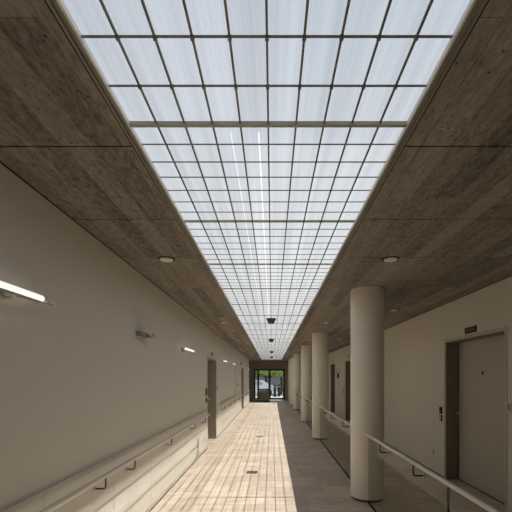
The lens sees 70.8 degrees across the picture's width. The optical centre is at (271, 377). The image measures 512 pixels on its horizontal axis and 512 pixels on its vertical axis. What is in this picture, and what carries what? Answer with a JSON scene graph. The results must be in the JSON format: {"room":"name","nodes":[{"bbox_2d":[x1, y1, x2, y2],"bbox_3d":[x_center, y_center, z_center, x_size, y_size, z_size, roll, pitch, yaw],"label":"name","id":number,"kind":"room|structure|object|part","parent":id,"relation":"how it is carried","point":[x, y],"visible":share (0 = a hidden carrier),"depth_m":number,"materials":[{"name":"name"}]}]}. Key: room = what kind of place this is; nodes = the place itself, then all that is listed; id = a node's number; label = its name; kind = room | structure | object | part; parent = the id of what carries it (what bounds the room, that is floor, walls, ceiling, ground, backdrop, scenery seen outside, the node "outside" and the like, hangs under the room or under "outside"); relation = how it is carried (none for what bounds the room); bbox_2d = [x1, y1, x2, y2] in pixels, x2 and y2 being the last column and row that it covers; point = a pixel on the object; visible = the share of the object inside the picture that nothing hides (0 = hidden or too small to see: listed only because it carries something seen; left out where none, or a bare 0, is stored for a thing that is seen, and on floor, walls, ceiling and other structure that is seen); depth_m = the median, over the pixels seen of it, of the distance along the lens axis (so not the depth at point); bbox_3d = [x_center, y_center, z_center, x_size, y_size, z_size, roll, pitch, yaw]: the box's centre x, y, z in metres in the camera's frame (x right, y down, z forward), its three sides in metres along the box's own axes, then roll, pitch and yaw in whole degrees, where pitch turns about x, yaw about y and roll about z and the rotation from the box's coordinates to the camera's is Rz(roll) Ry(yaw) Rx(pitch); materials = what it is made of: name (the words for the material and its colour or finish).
{"room":"building corridor","nodes":[
{"label":"building corridor","id":0,"kind":"room"},
{"bbox_2d":[0,163,248,510],"bbox_3d":[-1.660,0.225,9.345,0.300,2.850,28.690,0,0,0],"label":"wall","id":1,"kind":"structure","parent":0,"point":[79,388],"depth_m":2.78,"materials":[{"name":"paint"}]},
{"bbox_2d":[0,281,55,304],"bbox_3d":[-1.448,-0.480,1.661,0.125,0.056,1.310,0,0,0],"label":"wall lamp","id":2,"kind":"object","parent":1,"relation":"attached to","point":[6,289],"visible":1,"depth_m":2.02,"materials":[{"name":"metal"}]},
{"bbox_3d":[-1.492,-0.480,2.016,0.035,0.056,0.060,0,0,0],"label":"wall plate","id":3,"kind":"part","parent":2,"relation":"part of","materials":[{"name":"silver metal"}]},
{"bbox_2d":[0,389,248,511],"bbox_3d":[-1.504,1.160,9.350,0.013,0.830,28.654,0,0,0],"label":"wainscoting","id":4,"kind":"structure","parent":1,"relation":"attached to","point":[135,490],"depth_m":4.04,"materials":[{"name":"beige paint"}]},
{"bbox_2d":[39,413,210,511],"bbox_3d":[-1.442,0.884,3.316,0.112,0.146,9.633,0,0,0],"label":"wall handrail","id":5,"kind":"object","parent":1,"relation":"attached to","point":[70,496],"visible":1,"depth_m":3.05,"materials":[{"name":"brown metal"}]},
{"bbox_2d":[136,331,156,337],"bbox_3d":[-1.448,-0.487,4.162,0.124,0.056,0.350,0,0,0],"label":"wall lamp","id":6,"kind":"object","parent":1,"relation":"attached to","point":[141,334],"visible":1,"depth_m":4.09,"materials":[{"name":"metal"}]},
{"bbox_3d":[-1.480,-0.487,4.107,0.060,0.056,0.240,0,0,0],"label":"wall plate","id":7,"kind":"part","parent":6,"relation":"part of","materials":[{"name":"silver metal"}]},
{"bbox_2d":[181,348,195,352],"bbox_3d":[-1.448,-0.468,6.210,0.125,0.056,0.690,0,0,0],"label":"wall lamp","id":8,"kind":"object","parent":1,"relation":"attached to","point":[182,349],"visible":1,"depth_m":6.07,"materials":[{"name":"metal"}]},
{"bbox_2d":[145,402,248,511],"bbox_3d":[-1.504,1.603,9.350,0.015,0.050,28.660,0,0,0],"label":"baseboard","id":9,"kind":"structure","parent":1,"relation":"attached to","point":[150,507],"depth_m":5.76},
{"bbox_2d":[207,356,216,438],"bbox_3d":[-1.655,0.573,9.046,0.307,2.155,1.414,0,0,0],"label":"door","id":10,"kind":"structure","parent":1,"relation":"in","point":[211,362],"depth_m":9.70,"materials":[{"name":"beige laminate"}]},
{"bbox_3d":[-1.506,0.573,9.046,0.008,2.155,1.414,0,0,0],"label":"frame","id":11,"kind":"part","parent":10,"relation":"part of","materials":[{"name":"brown wood"}]},
{"bbox_2d":[221,394,242,409],"bbox_3d":[-1.442,0.884,13.734,0.112,0.146,7.146,0,0,0],"label":"wall handrail","id":12,"kind":"object","parent":1,"relation":"attached to","point":[239,397],"visible":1,"depth_m":12.53,"materials":[{"name":"brown metal"}]},
{"bbox_2d":[241,367,243,408],"bbox_3d":[-1.655,0.573,18.406,0.307,2.155,1.600,0,0,0],"label":"door","id":13,"kind":"structure","parent":1,"relation":"in","point":[242,369],"depth_m":19.15,"materials":[{"name":"beige laminate"}]},
{"bbox_2d":[0,0,511,360],"bbox_3d":[-0.040,-1.340,10.855,6.320,0.280,32.110,0,0,0],"label":"ceiling","id":14,"kind":"structure","parent":0,"point":[444,208],"depth_m":2.25,"materials":[{"name":"concrete"}]},
{"bbox_2d":[156,256,175,261],"bbox_3d":[-1.070,-1.192,3.647,0.175,0.016,0.175,0,0,39],"label":"recessed light","id":15,"kind":"object","parent":14,"relation":"in","point":[161,258],"visible":1,"depth_m":3.62,"materials":[{"name":"white plastic"}]},
{"bbox_2d":[44,0,489,359],"bbox_3d":[-0.017,-1.223,12.774,1.415,0.054,23.730,0,0,0],"label":"skylight","id":16,"kind":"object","parent":14,"relation":"attached to","point":[474,10],"depth_m":1.85,"materials":[{"name":"white plastic"}]},
{"bbox_2d":[266,317,275,323],"bbox_3d":[-0.018,-1.147,7.258,0.190,0.125,0.190,0,0,0],"label":"ceiling speaker","id":17,"kind":"object","parent":16,"relation":"hanging from","point":[271,320],"visible":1,"depth_m":7.18,"materials":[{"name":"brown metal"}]},
{"bbox_2d":[380,256,400,261],"bbox_3d":[1.200,-1.192,3.647,0.175,0.016,0.175,0,0,39],"label":"recessed light","id":18,"kind":"object","parent":14,"relation":"in","point":[390,258],"visible":1,"depth_m":3.62,"materials":[{"name":"white plastic"}]},
{"bbox_2d":[249,361,287,399],"bbox_3d":[0.405,0.225,26.785,4.830,2.850,0.150,0,0,0],"label":"wall","id":19,"kind":"structure","parent":0,"point":[263,394],"depth_m":26.71,"materials":[{"name":"brown wood"}]},
{"bbox_2d":[255,370,257,398],"bbox_3d":[-1.160,0.510,26.749,0.240,2.160,0.102,0,0,0],"label":"window","id":20,"kind":"structure","parent":19,"relation":"in","point":[255,370],"depth_m":26.70,"materials":[{"name":"clear glass"}]},
{"bbox_2d":[259,370,268,389],"bbox_3d":[-0.608,0.180,26.749,0.785,1.500,0.102,0,0,0],"label":"window","id":21,"kind":"structure","parent":19,"relation":"in","point":[259,370],"depth_m":26.70,"materials":[{"name":"clear glass"}]},
{"bbox_2d":[254,369,284,399],"bbox_3d":[-0.190,0.515,26.760,2.280,2.270,0.140,0,0,0],"label":"trim","id":22,"kind":"structure","parent":19,"relation":"attached to","point":[254,369],"depth_m":26.69,"materials":[{"name":"black metal"}]},
{"bbox_2d":[270,370,283,398],"bbox_3d":[0.367,0.515,26.725,1.045,2.170,0.150,0,0,0],"label":"door","id":23,"kind":"structure","parent":19,"relation":"in","point":[270,370],"depth_m":26.70,"materials":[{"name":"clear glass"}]},
{"bbox_2d":[150,400,503,511],"bbox_3d":[-0.040,1.750,10.855,6.320,0.200,32.110,0,0,0],"label":"floor","id":24,"kind":"structure","parent":0,"point":[267,459],"depth_m":5.88,"materials":[{"name":"tile"}]},
{"bbox_2d":[249,400,269,402],"bbox_3d":[-0.980,1.644,25.040,1.620,0.012,2.639,0,0,0],"label":"entrance mat","id":25,"kind":"object","parent":24,"relation":"on","point":[250,401],"visible":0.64,"depth_m":24.57,"materials":[{"name":"grey"}]},
{"bbox_2d":[288,359,289,402],"bbox_3d":[1.295,0.225,23.458,0.450,2.850,0.400,0,0,0],"label":"square pillar","id":26,"kind":"structure","parent":24,"relation":"on","point":[288,359],"depth_m":23.30,"materials":[{"name":"beige paint"}]},
{"bbox_2d":[290,357,292,405],"bbox_3d":[1.310,0.225,21.252,0.448,2.850,0.448,0,0,0],"label":"round column","id":27,"kind":"structure","parent":24,"relation":"on","point":[291,358],"depth_m":21.10,"materials":[{"name":"beige paint"}]},
{"bbox_2d":[293,354,300,409],"bbox_3d":[1.310,0.225,18.523,0.448,2.850,0.448,0,0,0],"label":"round column","id":28,"kind":"structure","parent":24,"relation":"on","point":[296,357],"depth_m":18.33,"materials":[{"name":"beige paint"}]},
{"bbox_2d":[301,345,311,421],"bbox_3d":[1.310,0.225,13.494,0.448,2.850,0.448,0,0,0],"label":"round column","id":29,"kind":"structure","parent":24,"relation":"on","point":[306,350],"depth_m":13.30,"materials":[{"name":"beige paint"}]},
{"bbox_2d":[312,332,328,439],"bbox_3d":[1.310,0.225,9.755,0.448,2.850,0.448,0,0,0],"label":"round column","id":30,"kind":"structure","parent":24,"relation":"on","point":[320,340],"depth_m":9.56,"materials":[{"name":"beige paint"}]},
{"bbox_2d":[317,404,349,478],"bbox_3d":[1.216,1.168,7.357,0.129,0.964,4.354,0,0,0],"label":"glass balustrade","id":31,"kind":"object","parent":24,"relation":"on","point":[328,411],"visible":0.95,"depth_m":6.86,"materials":[{"name":"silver metal"}]},
{"bbox_3d":[1.170,0.705,7.284,0.036,0.038,4.088,0,0,0],"label":"handrail","id":32,"kind":"part","parent":31,"relation":"part of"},
{"bbox_2d":[350,286,383,502],"bbox_3d":[1.310,0.225,4.959,0.448,2.850,0.448,0,0,0],"label":"round column","id":33,"kind":"structure","parent":24,"relation":"on","point":[366,303],"depth_m":4.76,"materials":[{"name":"beige paint"}]},
{"bbox_2d":[363,432,500,511],"bbox_3d":[1.216,1.168,2.514,0.129,0.964,4.447,0,0,0],"label":"glass balustrade","id":34,"kind":"object","parent":24,"relation":"on","point":[481,503],"visible":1,"depth_m":2.59,"materials":[{"name":"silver metal"}]},
{"bbox_2d":[329,276,511,511],"bbox_3d":[2.970,0.225,10.855,0.300,2.850,31.710,0,0,0],"label":"wall","id":35,"kind":"structure","parent":0,"point":[414,347],"depth_m":6.61,"materials":[{"name":"paint"}]},
{"bbox_2d":[0,161,511,511],"bbox_3d":[0.655,0.225,10.855,4.332,2.850,31.670,0,0,0],"label":"trim","id":36,"kind":"structure","parent":35,"relation":"attached to","point":[0,161],"depth_m":4.63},
{"bbox_2d":[331,363,334,411],"bbox_3d":[2.966,0.502,16.676,0.307,2.295,1.205,0,0,0],"label":"door","id":37,"kind":"structure","parent":35,"relation":"in","point":[333,364],"depth_m":17.22,"materials":[{"name":"beige laminate"}]},
{"bbox_2d":[345,360,349,420],"bbox_3d":[2.966,0.502,13.123,0.307,2.295,1.484,0,0,0],"label":"door","id":38,"kind":"structure","parent":35,"relation":"in","point":[347,362],"depth_m":13.81,"materials":[{"name":"beige laminate"}]},
{"bbox_2d":[465,325,476,333],"bbox_3d":[2.813,-0.681,5.104,0.014,0.098,0.290,0,0,0],"label":"exit sign","id":39,"kind":"object","parent":35,"relation":"attached to","point":[472,329],"visible":1,"depth_m":5.07,"materials":[{"name":"green plastic"}]},
{"bbox_2d":[444,326,507,511],"bbox_3d":[2.966,0.517,5.098,0.307,2.265,1.576,0,0,0],"label":"door","id":40,"kind":"structure","parent":35,"relation":"in","point":[475,364],"depth_m":5.26,"materials":[{"name":"beige laminate"}]},
{"bbox_2d":[506,402,511,411],"bbox_3d":[2.813,0.350,4.274,0.014,0.110,0.090,0,0,0],"label":"light switch","id":41,"kind":"object","parent":35,"relation":"attached to","point":[508,404],"visible":1,"depth_m":4.26,"materials":[{"name":"plastic"}]},
{"label":"outside","id":42,"kind":"structure","parent":0,"visible":0},
{"bbox_2d":[255,390,282,397],"bbox_3d":[0.000,1.785,56.835,80.000,0.230,59.750,0,0,0],"label":"ground","id":43,"kind":"structure","parent":42,"point":[281,395],"depth_m":33.40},
{"bbox_2d":[255,380,276,393],"bbox_3d":[-1.600,0.970,33.710,4.200,1.400,1.720,0,0,0],"label":"parked car","id":44,"kind":"object","parent":43,"relation":"on","point":[262,384],"visible":0.21,"depth_m":32.89,"materials":[{"name":"paint"}]},
{"bbox_2d":[255,376,279,389],"bbox_3d":[0.000,0.610,47.410,18.100,2.120,0.500,0,0,0],"label":"wall","id":45,"kind":"structure","parent":43,"relation":"on","point":[275,381],"depth_m":47.21,"materials":[{"name":"grey concrete"}]},
{"bbox_2d":[259,371,282,393],"bbox_3d":[0.888,0.056,35.698,4.688,3.240,3.004,0,0,0],"label":"tree","id":46,"kind":"object","parent":43,"relation":"on","point":[276,374],"visible":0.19,"depth_m":35.30,"materials":[{"name":"green plant"}]},
{"bbox_2d":[273,385,275,396],"bbox_3d":[0.250,1.145,31.210,0.274,1.050,0.274,0,0,0],"label":"bollard","id":47,"kind":"object","parent":43,"relation":"on","point":[274,386],"visible":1,"depth_m":31.09,"materials":[{"name":"black plastic"}]}
]}

